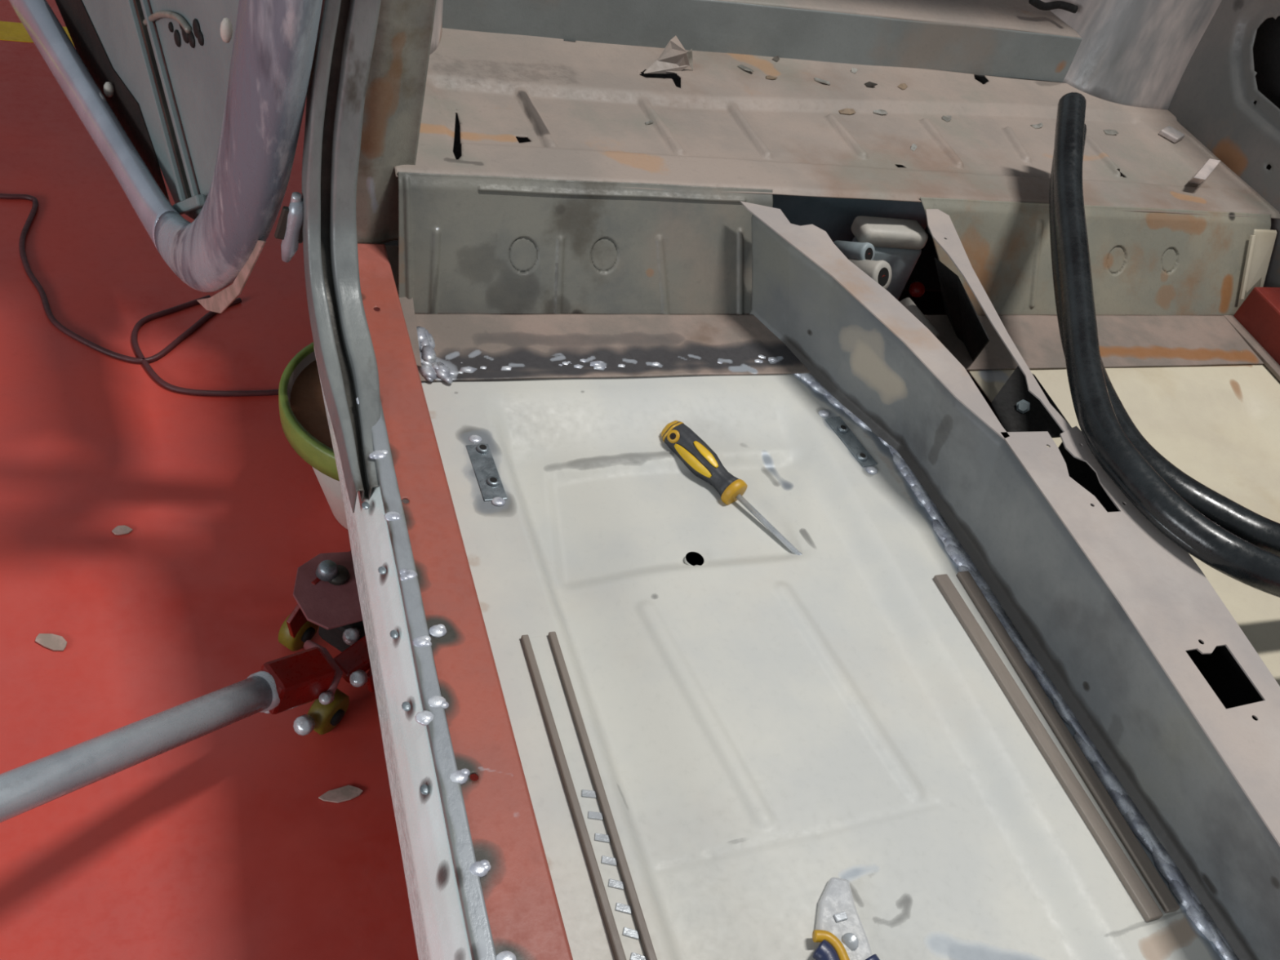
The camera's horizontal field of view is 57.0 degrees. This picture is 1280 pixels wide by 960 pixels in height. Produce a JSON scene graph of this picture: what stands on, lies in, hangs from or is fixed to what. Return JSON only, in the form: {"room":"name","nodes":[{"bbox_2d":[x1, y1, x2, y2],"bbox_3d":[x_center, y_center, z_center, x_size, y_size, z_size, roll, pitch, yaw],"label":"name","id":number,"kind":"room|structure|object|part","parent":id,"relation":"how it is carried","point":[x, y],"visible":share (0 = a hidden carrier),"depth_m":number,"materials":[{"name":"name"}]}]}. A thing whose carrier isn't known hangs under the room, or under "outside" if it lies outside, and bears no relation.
{"room":"auto repair garage","nodes":[
{"label":"auto repair garage","id":0,"kind":"room"},
{"bbox_2d":[0,0,478,959],"bbox_3d":[-0.460,-0.587,2.293,14.000,0.100,14.000,-3,47,-23],"label":"floor","id":1,"kind":"structure","parent":0,"point":[222,843],"depth_m":1.42,"materials":[{"name":"red paint"}]},
{"bbox_2d":[0,21,74,45],"bbox_3d":[-0.926,-0.859,2.329,7.000,0.001,0.072,-3,47,-23],"label":"floor marking","id":2,"kind":"object","parent":1,"relation":"on","point":[9,31],"depth_m":2.22,"materials":[{"name":"yellow paint"}]},
{"bbox_2d":[35,633,66,650],"bbox_3d":[-0.670,0.184,1.342,0.035,0.002,0.020,16,43,-4],"label":"flake","id":3,"kind":"object","parent":1,"relation":"on","point":[51,641],"visible":1,"depth_m":1.34,"materials":[{"name":"grey paint"}]},
{"bbox_2d":[0,193,241,364],"bbox_3d":[-0.882,-0.323,1.786,0.493,0.008,0.226,26,43,7],"label":"power cable","id":4,"kind":"object","parent":1,"relation":"on","point":[169,348],"visible":0.95,"depth_m":1.74,"materials":[{"name":"black rubber"}]},
{"bbox_2d":[111,524,133,535],"bbox_3d":[-0.648,0.063,1.476,0.024,0.002,0.015,-3,47,-23],"label":"flake","id":5,"kind":"object","parent":1,"relation":"on","point":[119,530],"visible":1,"depth_m":1.47,"materials":[{"name":"beige paint"}]},
{"bbox_2d":[0,550,374,822],"bbox_3d":[-0.375,0.153,1.211,0.154,0.369,1.121,31,44,12],"label":"jack","id":6,"kind":"object","parent":1,"relation":"on","point":[326,594],"visible":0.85,"depth_m":1.23,"materials":[{"name":"metal"}]},
{"bbox_3d":[-0.517,0.258,0.978,0.037,0.271,0.548,36,45,17],"label":"handle","id":7,"kind":"part","parent":6,"relation":"part of","materials":[{"name":"metal"}]},
{"bbox_2d":[260,646,336,714],"bbox_3d":[-0.369,0.214,1.264,0.077,0.057,0.042,-25,58,-37],"label":"socket","id":8,"kind":"object","parent":6,"relation":"attached to","point":[299,678],"depth_m":1.25,"materials":[{"name":"red paint"}]},
{"bbox_3d":[-0.288,0.044,1.526,0.006,0.080,0.480,31,44,12],"label":"plate","id":9,"kind":"part","parent":6,"relation":"part of","materials":[{"name":"red paint"}]},
{"bbox_3d":[-0.361,0.103,1.361,0.026,0.014,0.026,-3,47,-23],"label":"release knob","id":10,"kind":"part","parent":6,"relation":"part of","materials":[{"name":"silver metal"}]},
{"bbox_2d":[293,551,362,630],"bbox_3d":[-0.322,0.125,1.375,0.160,0.004,0.111,-3,47,-23],"label":"plate","id":11,"kind":"object","parent":6,"relation":"on","point":[332,602],"depth_m":1.35,"materials":[{"name":"red metal"}]},
{"bbox_3d":[-0.351,0.110,1.369,0.028,0.006,0.028,-3,47,-23],"label":"knob seat","id":12,"kind":"part","parent":6,"relation":"part of","materials":[{"name":"grey metal"}]},
{"bbox_3d":[-0.191,0.102,1.501,0.006,0.080,0.480,31,44,12],"label":"plate","id":13,"kind":"part","parent":6,"relation":"part of","materials":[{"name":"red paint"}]},
{"bbox_2d":[131,295,278,396],"bbox_3d":[-0.625,-0.175,1.726,0.265,0.008,0.179,36,45,17],"label":"power cable","id":14,"kind":"object","parent":1,"relation":"on","point":[140,323],"visible":0.87,"depth_m":1.70,"materials":[{"name":"black rubber"}]},
{"bbox_2d":[318,785,363,803],"bbox_3d":[-0.329,0.347,1.298,0.048,0.002,0.017,-10,50,-29],"label":"flake","id":15,"kind":"object","parent":1,"relation":"on","point":[347,793],"visible":1,"depth_m":1.30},
{"bbox_2d":[278,342,408,529],"bbox_3d":[-0.336,-0.035,1.542,0.268,0.204,0.268,-3,47,-23],"label":"bucket","id":16,"kind":"object","parent":1,"relation":"on","point":[302,411],"visible":0.23,"depth_m":1.44,"materials":[{"name":"green plastic"}]},
{"bbox_2d":[8,0,1279,959],"bbox_3d":[0.197,-0.749,1.336,1.951,1.370,2.768,-3,47,-23],"label":"shell","id":17,"kind":"object","parent":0,"point":[984,695],"visible":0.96,"depth_m":1.20,"materials":[{"name":"metal"}]},
{"bbox_3d":[-0.424,-0.367,1.208,0.061,0.601,0.384,-16,53,-33],"label":"hinge frame","id":18,"kind":"part","parent":17,"relation":"part of","materials":[{"name":"metal"}]},
{"bbox_2d":[361,502,369,509],"bbox_3d":[-0.240,0.022,1.031,0.007,0.002,0.009,-3,47,-23],"label":"rivet","id":19,"kind":"object","parent":17,"relation":"on","point":[366,505],"depth_m":1.03,"materials":[{"name":"silver metal"}]},
{"bbox_2d":[368,449,387,459],"bbox_3d":[-0.234,-0.022,1.057,0.018,0.005,0.012,-3,47,-23],"label":"bead","id":20,"kind":"object","parent":17,"relation":"on","point":[373,454],"depth_m":1.05,"materials":[{"name":"metal"}]},
{"bbox_2d":[377,566,386,574],"bbox_3d":[-0.215,0.075,0.985,0.007,0.002,0.009,-3,47,-23],"label":"rivet","id":21,"kind":"object","parent":17,"relation":"on","point":[382,570],"depth_m":0.98,"materials":[{"name":"silver metal"}]},
{"bbox_2d":[384,511,400,521],"bbox_3d":[-0.212,0.032,1.009,0.014,0.005,0.012,-3,47,-23],"label":"bead","id":22,"kind":"object","parent":17,"relation":"on","point":[389,516],"depth_m":1.01,"materials":[{"name":"metal"}]},
{"bbox_3d":[-0.206,0.167,0.975,0.020,0.131,1.011,-2,47,-22],"label":"sill","id":23,"kind":"part","parent":17,"relation":"part of","materials":[{"name":"white paint"}]},
{"bbox_2d":[390,630,399,639],"bbox_3d":[-0.196,0.123,0.943,0.007,0.002,0.009,-3,47,-23],"label":"rivet","id":24,"kind":"object","parent":17,"relation":"on","point":[394,634],"depth_m":0.94,"materials":[{"name":"silver metal"}]},
{"bbox_2d":[401,701,411,711],"bbox_3d":[-0.178,0.173,0.899,0.007,0.002,0.009,-3,47,-23],"label":"rivet","id":25,"kind":"object","parent":17,"relation":"on","point":[406,705],"depth_m":0.90,"materials":[{"name":"silver metal"}]},
{"bbox_2d":[399,568,417,580],"bbox_3d":[-0.190,0.078,0.969,0.015,0.005,0.014,-3,47,-23],"label":"bead","id":26,"kind":"object","parent":17,"relation":"on","point":[404,574],"depth_m":0.97,"materials":[{"name":"metal"}]},
{"bbox_2d":[412,635,431,647],"bbox_3d":[-0.171,0.127,0.925,0.015,0.005,0.012,-3,47,-23],"label":"weld bead","id":27,"kind":"object","parent":17,"relation":"on","point":[417,641],"depth_m":0.92,"materials":[{"name":"metal"}]},
{"bbox_2d":[419,784,429,795],"bbox_3d":[-0.156,0.224,0.854,0.007,0.002,0.009,-3,47,-23],"label":"rivet","id":28,"kind":"object","parent":17,"relation":"on","point":[424,788],"depth_m":0.85,"materials":[{"name":"silver metal"}]},
{"bbox_2d":[414,710,434,725],"bbox_3d":[-0.160,0.177,0.878,0.014,0.005,0.013,-3,47,-23],"label":"weld bead","id":29,"kind":"object","parent":17,"relation":"on","point":[423,717],"depth_m":0.88,"materials":[{"name":"metal"}]},
{"bbox_2d":[428,623,446,637],"bbox_3d":[-0.161,0.120,0.936,0.014,0.005,0.013,-3,47,-23],"label":"bead","id":30,"kind":"object","parent":17,"relation":"on","point":[435,630],"depth_m":0.93,"materials":[{"name":"metal"}]},
{"bbox_2d":[428,695,448,709],"bbox_3d":[-0.153,0.168,0.890,0.016,0.005,0.013,-3,47,-23],"label":"weld bead","id":31,"kind":"object","parent":17,"relation":"on","point":[435,702],"depth_m":0.89,"materials":[{"name":"metal"}]},
{"bbox_2d":[449,768,470,785],"bbox_3d":[-0.130,0.214,0.850,0.016,0.005,0.013,-3,47,-23],"label":"weld bead","id":32,"kind":"object","parent":17,"relation":"on","point":[458,776],"depth_m":0.85,"materials":[{"name":"metal"}]},
{"bbox_3d":[-0.158,0.129,0.966,0.052,0.051,1.026,-3,47,-22],"label":"sill","id":33,"kind":"part","parent":17,"relation":"part of","materials":[{"name":"red metal"}]},
{"bbox_2d":[468,435,481,443],"bbox_3d":[-0.163,-0.040,1.167,0.013,0.004,0.012,-3,47,-23],"label":"bead","id":34,"kind":"object","parent":17,"relation":"on","point":[472,438],"depth_m":1.17,"materials":[{"name":"metal"}]},
{"bbox_2d":[469,859,491,878],"bbox_3d":[-0.109,0.266,0.805,0.016,0.005,0.013,-3,47,-23],"label":"bead","id":35,"kind":"object","parent":17,"relation":"on","point":[478,868],"depth_m":0.80,"materials":[{"name":"metal"}]},
{"bbox_3d":[-0.148,-0.008,1.139,0.023,0.002,0.075,-4,47,-24],"label":"mounting plate","id":36,"kind":"part","parent":17,"relation":"part of","materials":[{"name":"grey metal"}]},
{"bbox_2d":[491,497,505,506],"bbox_3d":[-0.134,0.020,1.115,0.013,0.004,0.012,-3,47,-23],"label":"bead","id":37,"kind":"object","parent":17,"relation":"on","point":[495,501],"depth_m":1.11,"materials":[{"name":"metal"}]},
{"bbox_2d":[496,951,516,959],"bbox_3d":[-0.087,0.311,0.765,0.014,0.005,0.012,-3,47,-23],"label":"bead","id":38,"kind":"object","parent":17,"relation":"on","point":[500,955],"depth_m":0.77,"materials":[{"name":"metal"}]},
{"bbox_3d":[-0.049,0.253,0.904,0.006,0.008,0.333,-3,47,-23],"label":"rail","id":39,"kind":"part","parent":17,"relation":"part of","materials":[{"name":"grey metal"}]},
{"bbox_3d":[-0.036,0.260,0.905,0.026,0.003,0.348,-3,47,-23],"label":"seat rail","id":40,"kind":"part","parent":17,"relation":"part of","materials":[{"name":"grey metal"}]},
{"bbox_3d":[-0.026,0.258,0.908,0.006,0.008,0.348,-3,47,-22],"label":"rail","id":41,"kind":"part","parent":17,"relation":"part of","materials":[{"name":"grey metal"}]},
{"bbox_2d":[644,120,653,124],"bbox_3d":[0.011,-0.443,1.460,0.012,0.003,0.005,-22,56,-36],"label":"scrap","id":42,"kind":"object","parent":17,"relation":"on","point":[651,121],"visible":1,"depth_m":1.46,"materials":[{"name":"grey metal"}]},
{"bbox_2d":[661,420,802,555],"bbox_3d":[0.101,0.011,1.229,0.210,0.037,0.036,42,47,22],"label":"screwdriver","id":43,"kind":"object","parent":17,"relation":"on","point":[700,460],"visible":1,"depth_m":1.23,"materials":[{"name":"plastic"}]},
{"bbox_3d":[0.064,-0.023,1.249,0.034,0.033,0.099,-27,59,-38],"label":"handle","id":44,"kind":"part","parent":43,"relation":"part of","materials":[{"name":"plastic"}]},
{"bbox_2d":[737,64,754,71],"bbox_3d":[0.146,-0.565,1.618,0.024,0.005,0.010,37,45,18],"label":"scrap","id":45,"kind":"object","parent":17,"relation":"on","point":[740,66],"visible":1,"depth_m":1.62,"materials":[{"name":"grey metal"}]},
{"bbox_2d":[765,75,777,79],"bbox_3d":[0.180,-0.553,1.620,0.017,0.003,0.011,-3,47,-23],"label":"scrap","id":46,"kind":"object","parent":17,"relation":"on","point":[769,77],"visible":1,"depth_m":1.62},
{"bbox_2d":[772,56,779,62],"bbox_3d":[0.193,-0.597,1.670,0.008,0.004,0.012,32,44,13],"label":"scrap","id":47,"kind":"object","parent":17,"relation":"on","point":[775,59],"visible":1,"depth_m":1.67,"materials":[{"name":"grey metal"}]},
{"bbox_2d":[813,77,830,84],"bbox_3d":[0.256,-0.560,1.655,0.024,0.004,0.012,17,42,-3],"label":"scrap","id":48,"kind":"object","parent":17,"relation":"on","point":[828,82],"visible":1,"depth_m":1.65,"materials":[{"name":"grey metal"}]},
{"bbox_2d":[817,409,829,417],"bbox_3d":[0.209,-0.075,1.339,0.013,0.004,0.012,-3,47,-23],"label":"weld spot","id":49,"kind":"object","parent":17,"relation":"on","point":[821,413],"depth_m":1.34,"materials":[{"name":"metal"}]},
{"bbox_3d":[0.295,-0.481,1.599,1.313,0.014,0.356,-3,47,-23],"label":"seat panel","id":50,"kind":"part","parent":17,"relation":"part of","materials":[{"name":"metal"}]},
{"bbox_2d":[812,877,879,959],"bbox_3d":[0.152,0.361,0.883,0.068,0.017,0.129,-3,47,-23],"label":"pliers","id":51,"kind":"object","parent":17,"relation":"on","point":[840,931],"visible":1,"depth_m":0.90,"materials":[{"name":"metal"}]},
{"bbox_2d":[838,108,855,115],"bbox_3d":[0.286,-0.507,1.625,0.026,0.004,0.010,-3,47,-23],"label":"scrap","id":52,"kind":"object","parent":17,"relation":"on","point":[846,111],"visible":1,"depth_m":1.62,"materials":[{"name":"beige"}]},
{"bbox_3d":[0.235,-0.043,1.315,0.021,0.002,0.079,-11,50,-29],"label":"mounting plate","id":53,"kind":"part","parent":17,"relation":"part of","materials":[{"name":"grey metal"}]},
{"bbox_2d":[851,67,857,73],"bbox_3d":[0.311,-0.594,1.711,0.008,0.004,0.012,26,43,7],"label":"scrap","id":54,"kind":"object","parent":17,"relation":"on","point":[854,70],"visible":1,"depth_m":1.71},
{"bbox_2d":[864,81,877,87],"bbox_3d":[0.331,-0.566,1.687,0.017,0.005,0.012,-3,47,-23],"label":"scrap","id":55,"kind":"object","parent":17,"relation":"on","point":[868,84],"visible":1,"depth_m":1.69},
{"bbox_2d":[866,466,877,474],"bbox_3d":[0.253,-0.011,1.288,0.013,0.004,0.012,-3,47,-23],"label":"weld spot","id":56,"kind":"object","parent":17,"relation":"on","point":[869,469],"depth_m":1.29,"materials":[{"name":"metal"}]},
{"bbox_2d":[873,109,887,114],"bbox_3d":[0.336,-0.516,1.653,0.022,0.002,0.013,7,44,-13],"label":"scrap","id":57,"kind":"object","parent":17,"relation":"on","point":[878,111],"visible":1,"depth_m":1.65,"materials":[{"name":"grey metal"}]},
{"bbox_2d":[833,215,939,338],"bbox_3d":[0.312,-0.254,1.523,0.159,0.123,0.160,14,43,-5],"label":"mechanism","id":58,"kind":"object","parent":17,"relation":"attached to","point":[887,250],"visible":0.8,"depth_m":1.51,"materials":[{"name":"grey metal"}]},
{"bbox_3d":[0.352,-0.201,1.500,0.024,0.034,0.066,-17,54,-33],"label":"lever arm","id":59,"kind":"part","parent":58,"relation":"part of"},
{"bbox_2d":[718,0,1080,37],"bbox_3d":[0.155,-0.883,1.800,1.260,0.077,0.575,-3,47,-23],"label":"shelf","id":60,"kind":"object","parent":17,"relation":"attached to","point":[959,18],"depth_m":1.76,"materials":[{"name":"metal"}]},
{"bbox_2d":[897,83,907,89],"bbox_3d":[0.382,-0.572,1.714,0.011,0.003,0.018,34,44,16],"label":"scrap","id":61,"kind":"object","parent":17,"relation":"on","point":[902,86],"visible":1,"depth_m":1.71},
{"bbox_2d":[910,143,917,151],"bbox_3d":[0.372,-0.452,1.601,0.008,0.003,0.019,22,42,3],"label":"scrap","id":62,"kind":"object","parent":17,"relation":"on","point":[913,147],"visible":1,"depth_m":1.60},
{"bbox_2d":[942,115,951,122],"bbox_3d":[0.441,-0.520,1.695,0.013,0.005,0.015,23,43,3],"label":"scrap","id":63,"kind":"object","parent":17,"relation":"on","point":[946,118],"visible":1,"depth_m":1.69,"materials":[{"name":"grey metal"}]},
{"bbox_2d":[1030,122,1043,128],"bbox_3d":[0.594,-0.529,1.759,0.021,0.005,0.010,-11,51,-29],"label":"scrap","id":64,"kind":"object","parent":17,"relation":"on","point":[1040,125],"visible":1,"depth_m":1.76,"materials":[{"name":"grey metal"}]},
{"bbox_3d":[0.362,0.229,1.079,0.015,0.008,0.366,-4,47,-24],"label":"rail","id":65,"kind":"part","parent":17,"relation":"part of","materials":[{"name":"grey metal"}]},
{"bbox_3d":[0.371,0.230,1.085,0.028,0.003,0.367,-3,47,-23],"label":"seat rail","id":66,"kind":"part","parent":17,"relation":"part of","materials":[{"name":"grey metal"}]},
{"bbox_3d":[0.384,0.226,1.089,0.014,0.008,0.365,-3,47,-23],"label":"rail","id":67,"kind":"part","parent":17,"relation":"part of","materials":[{"name":"grey metal"}]},
{"bbox_2d":[1103,129,1118,134],"bbox_3d":[0.725,-0.536,1.815,0.022,0.004,0.012,2,45,-18],"label":"scrap","id":68,"kind":"object","parent":17,"relation":"on","point":[1106,131],"visible":1,"depth_m":1.81,"materials":[{"name":"grey metal"}]},
{"bbox_2d":[1048,92,1279,597],"bbox_3d":[0.641,-0.162,1.376,0.538,0.220,0.797,-3,47,-23],"label":"hose","id":69,"kind":"object","parent":17,"relation":"on","point":[1242,544],"visible":1,"depth_m":1.17,"materials":[{"name":"black rubber"}]},
{"bbox_3d":[0.870,-0.816,1.885,0.013,0.660,1.200,-3,47,-23],"label":"quarter panel","id":70,"kind":"part","parent":17,"relation":"part of","materials":[{"name":"metal"}]},
{"bbox_3d":[1.033,0.025,1.490,0.098,0.062,0.805,-1,46,-21],"label":"sill","id":71,"kind":"part","parent":17,"relation":"part of","materials":[{"name":"red metal"}]}
]}

